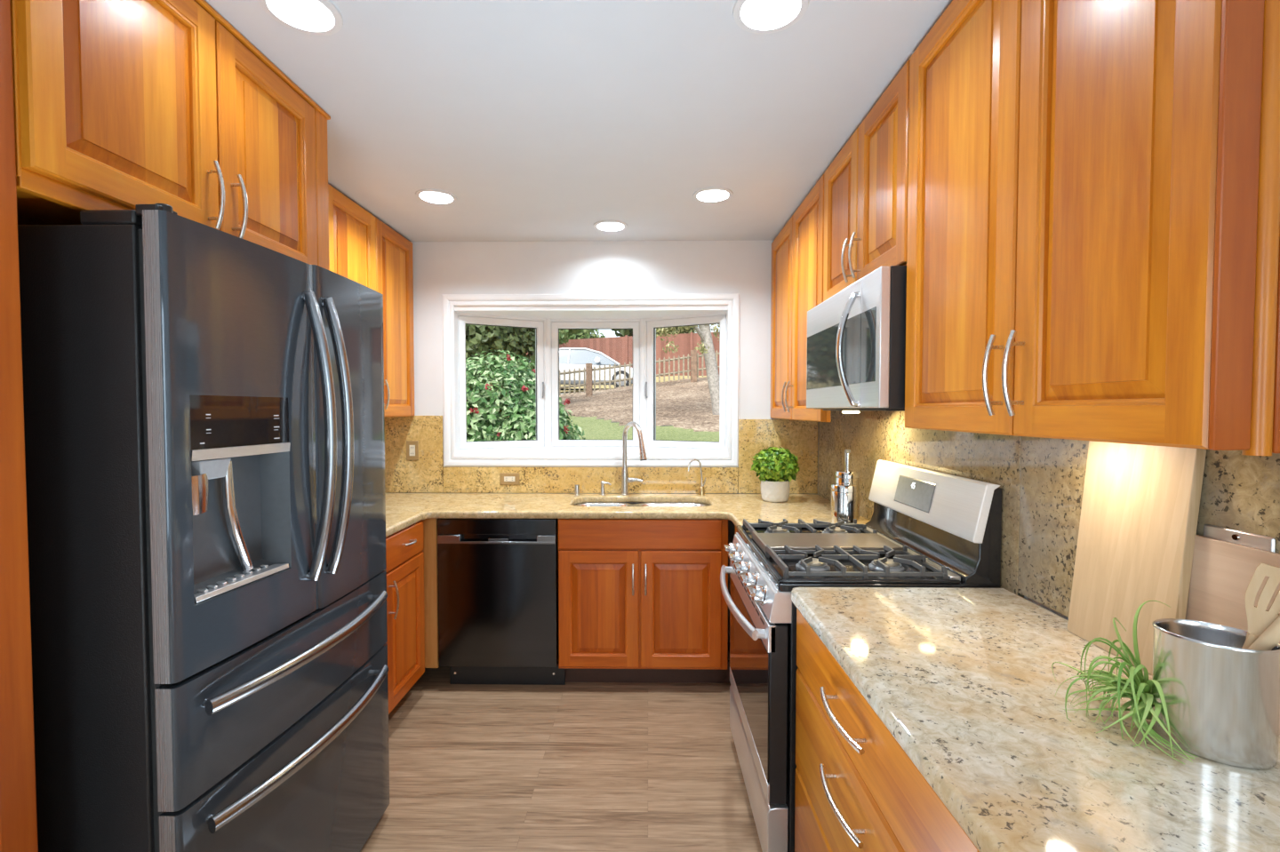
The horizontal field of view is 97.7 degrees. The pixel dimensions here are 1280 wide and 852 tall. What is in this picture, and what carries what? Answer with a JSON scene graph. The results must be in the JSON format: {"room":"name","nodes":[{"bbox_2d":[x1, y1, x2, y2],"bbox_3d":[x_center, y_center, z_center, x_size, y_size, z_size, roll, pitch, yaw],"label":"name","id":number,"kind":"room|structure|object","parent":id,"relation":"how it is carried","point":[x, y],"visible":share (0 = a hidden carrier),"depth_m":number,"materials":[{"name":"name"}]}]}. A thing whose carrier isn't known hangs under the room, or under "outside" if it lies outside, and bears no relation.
{"room":"kitchen","nodes":[
{"label":"kitchen","id":0,"kind":"room"},
{"bbox_2d":[360,642,762,851],"bbox_3d":[-0.350,1.439,0.238,2.985,0.050,6.580,0,2,1],"label":"floor","id":1,"kind":"structure","parent":0,"point":[571,767],"depth_m":2.19,"materials":[{"name":"brown wood"}]},
{"bbox_2d":[0,0,38,851],"bbox_3d":[-1.415,0.177,0.981,0.627,2.428,0.060,0,2,1],"label":"panel","id":2,"kind":"object","parent":1,"relation":"on","point":[18,788],"visible":1,"depth_m":0.98,"materials":[{"name":"brown wood"}]},
{"bbox_2d":[17,202,389,851],"bbox_3d":[-1.243,0.446,1.535,0.881,1.798,0.837,0,2,1],"label":"refrigerator","id":3,"kind":"object","parent":1,"relation":"on","point":[204,423],"visible":1,"depth_m":1.17,"materials":[{"name":"black paint"}]},
{"bbox_2d":[385,519,439,714],"bbox_3d":[-1.368,0.912,2.430,0.680,0.874,0.835,0,2,1],"label":"base cabinet","id":4,"kind":"object","parent":1,"relation":"on","point":[404,548],"depth_m":2.64,"materials":[{"name":"brown wood"}]},
{"bbox_2d":[437,519,565,685],"bbox_3d":[-0.701,0.892,3.085,0.634,0.874,0.586,0,2,1],"label":"dishwasher","id":5,"kind":"object","parent":1,"relation":"on","point":[498,579],"visible":0.95,"depth_m":2.80,"materials":[{"name":"black metal"}]},
{"bbox_2d":[558,519,730,683],"bbox_3d":[0.048,0.893,3.067,0.911,0.874,0.641,0,2,1],"label":"base cabinet","id":6,"kind":"object","parent":1,"relation":"on","point":[640,600],"visible":0.94,"depth_m":2.79,"materials":[{"name":"brown wood"}]},
{"bbox_2d":[385,493,869,537],"bbox_3d":[-0.323,0.446,2.678,2.759,0.038,1.398,0,2,1],"label":"countertop","id":7,"kind":"structure","parent":6,"relation":"on","point":[403,510],"depth_m":2.88,"materials":[{"name":"stone"}]},
{"bbox_2d":[574,484,580,495],"bbox_3d":[-0.373,0.378,3.313,0.038,0.060,0.038,0,2,1],"label":"air gap cap","id":8,"kind":"object","parent":7,"relation":"on","point":[576,486],"visible":1,"depth_m":3.30,"materials":[{"name":"silver metal"}]},
{"bbox_2d":[600,480,611,495],"bbox_3d":[-0.203,0.368,3.309,0.071,0.082,0.038,0,2,1],"label":"soap dispenser","id":9,"kind":"object","parent":7,"relation":"on","point":[603,483],"visible":1,"depth_m":3.30,"materials":[{"name":"silver metal"}]},
{"bbox_2d":[620,422,647,495],"bbox_3d":[-0.015,0.192,3.248,0.105,0.436,0.234,-1,2,-38],"label":"kitchen faucet","id":10,"kind":"object","parent":7,"relation":"on","point":[625,479],"visible":1,"depth_m":3.29,"materials":[{"name":"silver metal"}]},
{"bbox_2d":[574,503,709,506],"bbox_3d":[0.008,0.553,3.098,0.771,0.200,0.344,0,2,1],"label":"sink","id":11,"kind":"object","parent":7,"relation":"in","point":[580,504],"visible":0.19,"depth_m":3.25,"materials":[{"name":"metal"}]},
{"bbox_2d":[688,459,706,495],"bbox_3d":[0.336,0.301,3.282,0.119,0.216,0.044,-1,2,-39],"label":"tap","id":12,"kind":"object","parent":7,"relation":"on","point":[701,490],"visible":1,"depth_m":3.29,"materials":[{"name":"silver metal"}]},
{"bbox_2d":[750,446,799,502],"bbox_3d":[0.750,0.262,3.101,0.262,0.304,0.264,0,2,1],"label":"potted shrub","id":13,"kind":"object","parent":7,"relation":"on","point":[776,468],"visible":1,"depth_m":3.03,"materials":[{"name":"green plant"}]},
{"bbox_2d":[830,482,856,523],"bbox_3d":[0.893,0.344,2.451,0.109,0.179,0.109,0,2,1],"label":"canister","id":14,"kind":"object","parent":7,"relation":"on","point":[844,496],"visible":0.85,"depth_m":2.41,"materials":[{"name":"silver metal"}]},
{"bbox_2d":[834,449,860,520],"bbox_3d":[0.957,0.269,2.581,0.109,0.321,0.109,0,2,1],"label":"canister","id":15,"kind":"object","parent":7,"relation":"on","point":[847,476],"visible":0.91,"depth_m":2.55,"materials":[{"name":"silver metal"}]},
{"bbox_2d":[720,459,1002,851],"bbox_3d":[0.672,0.742,1.999,0.744,1.179,0.763,0,2,1],"label":"gas range","id":16,"kind":"object","parent":1,"relation":"on","point":[926,528],"visible":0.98,"depth_m":1.75,"materials":[{"name":"silver metal"}]},
{"bbox_2d":[736,525,979,593],"bbox_3d":[0.692,0.445,1.990,0.582,0.054,0.761,0,2,1],"label":"cooktop","id":17,"kind":"object","parent":16,"relation":"in","point":[761,545],"depth_m":1.79,"materials":[{"name":"silver metal"}]},
{"bbox_2d":[794,608,979,851],"bbox_3d":[0.716,0.965,0.614,0.655,0.874,1.990,0,2,1],"label":"base cabinet","id":18,"kind":"object","parent":1,"relation":"on","point":[857,789],"visible":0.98,"depth_m":1.16,"materials":[{"name":"brown wood"}]},
{"bbox_2d":[791,587,1279,851],"bbox_3d":[0.718,0.508,0.594,0.616,0.038,2.017,0,2,1],"label":"countertop","id":19,"kind":"structure","parent":18,"relation":"on","point":[963,679],"depth_m":0.87,"materials":[{"name":"stone"}]},
{"bbox_2d":[1051,600,1197,764],"bbox_3d":[0.795,0.386,0.911,0.179,0.182,0.245,1,2,25],"label":"air plant","id":20,"kind":"object","parent":19,"relation":"on","point":[1138,688],"visible":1,"depth_m":0.90,"materials":[{"name":"green plant"}]},
{"bbox_2d":[1067,440,1206,675],"bbox_3d":[1.004,0.253,1.148,0.059,0.441,0.249,0,2,1],"label":"cutting board","id":21,"kind":"object","parent":19,"relation":"on","point":[1140,510],"visible":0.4,"depth_m":1.13,"materials":[{"name":"brown wood"}]},
{"bbox_2d":[1151,618,1279,769],"bbox_3d":[0.858,0.396,0.838,0.126,0.171,0.122,0,2,1],"label":"utensil crock","id":22,"kind":"object","parent":19,"relation":"on","point":[1222,698],"visible":0.92,"depth_m":0.80,"materials":[{"name":"silver metal"}]},
{"bbox_2d":[1241,562,1279,649],"bbox_3d":[0.901,0.331,0.816,0.025,0.270,0.101,-1,2,-30],"label":"slotted turner","id":23,"kind":"object","parent":22,"relation":"in","point":[1259,619],"visible":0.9,"depth_m":0.81,"materials":[{"name":"brown wood"}]},
{"bbox_2d":[1247,616,1279,650],"bbox_3d":[0.907,0.304,0.802,0.192,0.337,0.017,2,2,45],"label":"wooden spoon","id":24,"kind":"object","parent":22,"relation":"in","point":[1269,638],"visible":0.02,"depth_m":0.80,"materials":[{"name":"brown wood"}]},
{"bbox_2d":[1185,535,1279,733],"bbox_3d":[1.009,0.344,0.799,0.024,0.276,0.485,0,2,1],"label":"cutting board","id":25,"kind":"object","parent":19,"relation":"on","point":[1222,572],"visible":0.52,"depth_m":0.97,"materials":[{"name":"brown wood"}]},
{"bbox_2d":[204,0,952,241],"bbox_3d":[-0.350,-1.025,0.165,2.985,0.020,6.580,0,2,1],"label":"ceiling","id":26,"kind":"structure","parent":0,"point":[544,120],"depth_m":1.84,"materials":[{"name":"paint"}]},
{"bbox_2d":[257,0,343,35],"bbox_3d":[-0.855,-1.075,1.411,0.188,0.058,0.188,0,2,1],"label":"recessed light","id":27,"kind":"object","parent":26,"relation":"in","point":[309,17],"visible":0.99,"depth_m":1.46,"materials":[{"name":"white"}]},
{"bbox_2d":[415,188,456,204],"bbox_3d":[-0.965,-1.112,2.648,0.188,0.058,0.188,0,2,1],"label":"recessed light","id":28,"kind":"object","parent":26,"relation":"in","point":[436,196],"visible":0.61,"depth_m":2.69,"materials":[{"name":"white"}]},
{"bbox_2d":[593,219,627,231],"bbox_3d":[-0.162,-1.124,3.071,0.188,0.058,0.188,0,2,1],"label":"recessed light","id":29,"kind":"object","parent":26,"relation":"in","point":[606,226],"visible":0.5,"depth_m":3.12,"materials":[{"name":"white"}]},
{"bbox_2d":[692,186,733,202],"bbox_3d":[0.342,-1.111,2.627,0.188,0.058,0.188,0,2,1],"label":"recessed light","id":30,"kind":"object","parent":26,"relation":"in","point":[711,194],"visible":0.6,"depth_m":2.67,"materials":[{"name":"white"}]},
{"bbox_2d":[732,0,808,34],"bbox_3d":[0.328,-1.075,1.404,0.188,0.058,0.188,0,2,1],"label":"recessed light","id":31,"kind":"object","parent":26,"relation":"in","point":[763,17],"visible":1,"depth_m":1.46,"materials":[{"name":"white"}]},
{"bbox_2d":[410,240,818,642],"bbox_3d":[-0.303,0.104,3.439,2.785,2.430,0.100,0,2,1],"label":"wall","id":32,"kind":"structure","parent":0,"point":[743,268],"depth_m":3.36,"materials":[{"name":"grey paint"}]},
{"bbox_2d":[384,416,443,493],"bbox_3d":[-1.443,0.171,3.397,0.499,0.468,0.019,0,2,1],"label":"backsplash slab","id":33,"kind":"structure","parent":32,"relation":"attached to","point":[425,475],"depth_m":3.39,"materials":[{"name":"stone"}]},
{"bbox_2d":[406,440,418,460],"bbox_3d":[-1.377,0.148,3.382,0.076,0.118,0.008,0,2,1],"label":"wall outlet","id":34,"kind":"object","parent":33,"relation":"attached to","point":[412,446],"visible":1,"depth_m":3.38,"materials":[{"name":"beige plastic"}]},
{"bbox_2d":[409,445,415,455],"bbox_3d":[-1.377,0.148,3.379,0.033,0.066,0.002,0,2,1],"label":"socket","id":35,"kind":"object","parent":34,"relation":"attached to","point":[412,447],"depth_m":3.38,"materials":[{"name":"plastic"}]},
{"bbox_2d":[441,293,739,467],"bbox_3d":[-0.295,-0.279,3.556,1.786,1.041,0.404,0,2,1],"label":"window","id":36,"kind":"structure","parent":32,"relation":"in","point":[643,314],"depth_m":3.43,"materials":[{"name":"white paint"}]},
{"bbox_2d":[443,466,738,493],"bbox_3d":[-0.300,0.327,3.385,1.783,0.158,0.019,0,2,1],"label":"backsplash slab","id":37,"kind":"structure","parent":32,"relation":"attached to","point":[456,479],"depth_m":3.38,"materials":[{"name":"stone"}]},
{"bbox_2d":[499,473,519,485],"bbox_3d":[-0.788,0.321,3.378,0.118,0.070,0.008,0,2,1],"label":"wall outlet","id":38,"kind":"object","parent":37,"relation":"attached to","point":[505,479],"visible":1,"depth_m":3.38,"materials":[{"name":"beige plastic"}]},
{"bbox_2d":[504,476,514,481],"bbox_3d":[-0.788,0.321,3.376,0.066,0.031,0.002,0,2,1],"label":"socket","id":39,"kind":"object","parent":38,"relation":"attached to","point":[506,478],"depth_m":3.38,"materials":[{"name":"plastic"}]},
{"bbox_2d":[737,419,817,494],"bbox_3d":[0.830,0.183,3.365,0.474,0.448,0.019,0,2,1],"label":"backsplash slab","id":40,"kind":"structure","parent":32,"relation":"attached to","point":[800,437],"depth_m":3.35,"materials":[{"name":"stone"}]},
{"bbox_2d":[760,480,789,502],"bbox_3d":[0.750,0.357,3.102,0.158,0.115,0.158,0,2,1],"label":"pot","id":41,"kind":"object","parent":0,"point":[772,491],"depth_m":3.04,"materials":[{"name":"white ceramic"}]},
{"bbox_2d":[1024,596,1068,620],"bbox_3d":[1.093,0.200,0.180,0.100,2.430,6.580,0,2,1],"label":"wall","id":42,"kind":"structure","parent":0,"point":[1025,597],"depth_m":1.45,"materials":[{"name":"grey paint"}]},
{"bbox_2d":[770,174,837,422],"bbox_3d":[0.894,-0.561,2.853,0.318,1.062,0.993,0,2,1],"label":"upper cabinet","id":43,"kind":"object","parent":42,"relation":"attached to","point":[797,250],"visible":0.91,"depth_m":2.79,"materials":[{"name":"brown wood"}]},
{"bbox_2d":[806,265,906,413],"bbox_3d":[0.838,-0.258,1.986,0.418,0.430,0.748,0,2,1],"label":"microwave","id":44,"kind":"object","parent":42,"relation":"attached to","point":[856,341],"visible":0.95,"depth_m":1.76,"materials":[{"name":"silver metal"}]},
{"bbox_2d":[823,59,909,301],"bbox_3d":[0.893,-0.772,1.967,0.341,0.588,0.759,0,2,1],"label":"upper cabinet","id":45,"kind":"object","parent":42,"relation":"attached to","point":[866,184],"visible":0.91,"depth_m":1.85,"materials":[{"name":"brown wood"}]},
{"bbox_2d":[817,410,1023,598],"bbox_3d":[1.065,0.240,2.445,0.020,0.616,1.814,0,2,1],"label":"backsplash slab","id":46,"kind":"structure","parent":42,"relation":"attached to","point":[871,436],"depth_m":2.06,"materials":[{"name":"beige stone"}]},
{"bbox_2d":[904,0,1279,455],"bbox_3d":[0.870,-0.508,1.147,0.318,1.068,0.890,0,2,1],"label":"upper cabinet","id":47,"kind":"object","parent":42,"relation":"attached to","point":[1093,248],"visible":1,"depth_m":0.92,"materials":[{"name":"brown wood"}]},
{"bbox_2d":[1017,436,1279,617],"bbox_3d":[1.038,0.246,0.554,0.020,0.486,1.963,0,2,1],"label":"backsplash slab","id":48,"kind":"structure","parent":42,"relation":"attached to","point":[1241,492],"depth_m":1.35,"materials":[{"name":"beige stone"}]},
{"bbox_2d":[1203,524,1275,552],"bbox_3d":[1.029,0.217,0.965,0.009,0.074,0.115,0,2,1],"label":"wall outlet","id":49,"kind":"object","parent":48,"relation":"attached to","point":[1249,540],"visible":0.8,"depth_m":0.96,"materials":[{"name":"silver metal"}]},
{"label":"outside","id":50,"kind":"structure","parent":0,"visible":0},
{"bbox_2d":[505,376,706,393],"bbox_3d":[0.478,-3.139,33.319,60.000,3.977,20.000,0,2,1],"label":"grass bank","id":51,"kind":"object","parent":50,"point":[666,377],"depth_m":25.21,"materials":[{"name":"yellow plant"}]},
{"bbox_2d":[533,329,570,355],"bbox_3d":[-4.005,-3.095,24.725,1.856,3.200,1.494,1,2,31],"label":"dense tree","id":52,"kind":"object","parent":51,"relation":"on","point":[563,334],"visible":0.12,"depth_m":24.48,"materials":[{"name":"green plant"}]},
{"bbox_2d":[565,329,581,339],"bbox_3d":[-4.209,-6.204,28.828,5.420,7.557,4.650,0,2,1],"label":"dense tree","id":53,"kind":"object","parent":51,"relation":"on","point":[570,332],"visible":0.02,"depth_m":28.34,"materials":[{"name":"green plant"}]},
{"bbox_2d":[567,329,605,339],"bbox_3d":[-4.478,-6.500,37.120,4.854,8.056,5.447,0,2,1],"label":"dense tree","id":54,"kind":"object","parent":51,"relation":"on","point":[583,333],"visible":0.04,"depth_m":35.66,"materials":[{"name":"green plant"}]},
{"bbox_2d":[526,331,719,376],"bbox_3d":[0.832,-3.320,25.904,27.040,3.150,0.120,0,2,1],"label":"fence","id":55,"kind":"object","parent":51,"relation":"on","point":[620,349],"visible":0.11,"depth_m":25.90,"materials":[{"name":"red wood"}]},
{"bbox_2d":[611,326,694,336],"bbox_3d":[0.753,-6.071,30.247,5.305,6.808,5.582,0,2,1],"label":"dense tree","id":56,"kind":"object","parent":51,"relation":"on","point":[629,332],"visible":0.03,"depth_m":29.08,"materials":[{"name":"green plant"}]},
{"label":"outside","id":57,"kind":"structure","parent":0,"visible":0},
{"bbox_2d":[518,416,719,441],"bbox_3d":[-1.434,0.240,8.832,14.880,0.846,9.600,0,2,1],"label":"lawn","id":58,"kind":"structure","parent":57,"point":[594,428],"depth_m":9.27,"materials":[{"name":"green plant"}]},
{"bbox_2d":[465,349,584,441],"bbox_3d":[-1.785,0.050,6.105,2.505,1.843,1.736,0,2,8],"label":"bush","id":59,"kind":"object","parent":58,"relation":"on","point":[503,413],"visible":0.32,"depth_m":5.66,"materials":[{"name":"green plant"}]},
{"bbox_2d":[469,408,479,414],"bbox_3d":[-1.593,-0.146,5.365,0.088,0.068,0.060,-1,2,-32],"label":"flower","id":60,"kind":"object","parent":59,"relation":"on","point":[471,410],"depth_m":5.37,"materials":[{"name":"red plant"}]},
{"bbox_2d":[521,385,528,391],"bbox_3d":[-1.117,-0.365,5.430,0.071,0.060,0.068,0,2,1],"label":"flower","id":61,"kind":"object","parent":59,"relation":"on","point":[524,388],"depth_m":5.42,"materials":[{"name":"red plant"}]},
{"bbox_2d":[563,399,570,405],"bbox_3d":[-0.722,-0.241,5.506,0.077,0.071,0.062,0,2,1],"label":"flower","id":62,"kind":"object","parent":59,"relation":"on","point":[567,401],"depth_m":5.50,"materials":[{"name":"red plant"}]},
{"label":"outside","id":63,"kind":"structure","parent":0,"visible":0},
{"bbox_2d":[560,388,608,391],"bbox_3d":[0.302,-1.367,21.067,60.000,0.170,5.000,0,2,1],"label":"street","id":64,"kind":"structure","parent":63,"point":[562,389],"depth_m":20.44,"materials":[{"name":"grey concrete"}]},
{"bbox_2d":[529,347,632,387],"bbox_3d":[-2.116,-2.064,20.502,4.620,1.497,2.007,0,2,1],"label":"car","id":65,"kind":"object","parent":64,"relation":"on","point":[571,358],"visible":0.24,"depth_m":19.73,"materials":[{"name":"white paint"}]},
{"bbox_2d":[594,357,599,363],"bbox_3d":[-1.489,-2.313,19.592,0.190,0.204,0.222,0,2,1],"label":"mirror","id":66,"kind":"object","parent":65,"relation":"attached to","point":[596,360],"depth_m":19.52,"materials":[{"name":"white paint"}]},
{"bbox_3d":[-1.792,0.199,0.222,0.100,2.430,6.580,0,2,1],"label":"wall","id":67,"kind":"structure","parent":0,"visible":0},
{"bbox_2d":[10,0,330,270],"bbox_3d":[-1.378,-0.746,1.464,0.685,0.612,0.950,0,2,1],"label":"upper cabinet","id":68,"kind":"object","parent":67,"relation":"attached to","point":[119,104],"visible":0.88,"depth_m":1.27,"materials":[{"name":"brown wood"}]},
{"bbox_2d":[328,184,414,417],"bbox_3d":[-1.514,-0.569,2.920,0.373,1.050,0.927,0,2,1],"label":"upper cabinet","id":69,"kind":"object","parent":67,"relation":"attached to","point":[364,250],"visible":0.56,"depth_m":3.03,"materials":[{"name":"brown wood"}]},
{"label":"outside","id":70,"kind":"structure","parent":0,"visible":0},
{"bbox_2d":[559,376,719,431],"bbox_3d":[-1.365,-0.909,13.600,14.880,2.092,10.560,0,2,1],"label":"slope","id":71,"kind":"structure","parent":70,"point":[684,404],"depth_m":12.59,"materials":[{"name":"brown soil"}]},
{"bbox_2d":[465,324,535,405],"bbox_3d":[-3.692,-2.134,13.179,3.329,4.750,3.366,0,2,1],"label":"dense tree","id":72,"kind":"object","parent":71,"relation":"on","point":[519,341],"visible":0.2,"depth_m":12.53,"materials":[{"name":"green plant"}]},
{"bbox_2d":[533,350,719,396],"bbox_3d":[-0.279,-1.589,17.100,9.423,2.274,0.642,0,2,-7],"label":"picket fence","id":73,"kind":"object","parent":71,"relation":"on","point":[588,385],"visible":0.39,"depth_m":16.91,"materials":[{"name":"brown wood"}]},
{"bbox_2d":[656,324,719,415],"bbox_3d":[0.653,-1.584,10.670,2.842,3.239,1.210,0,2,-13],"label":"tree","id":74,"kind":"object","parent":71,"relation":"on","point":[704,332],"visible":0.21,"depth_m":10.67,"materials":[{"name":"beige plant"}]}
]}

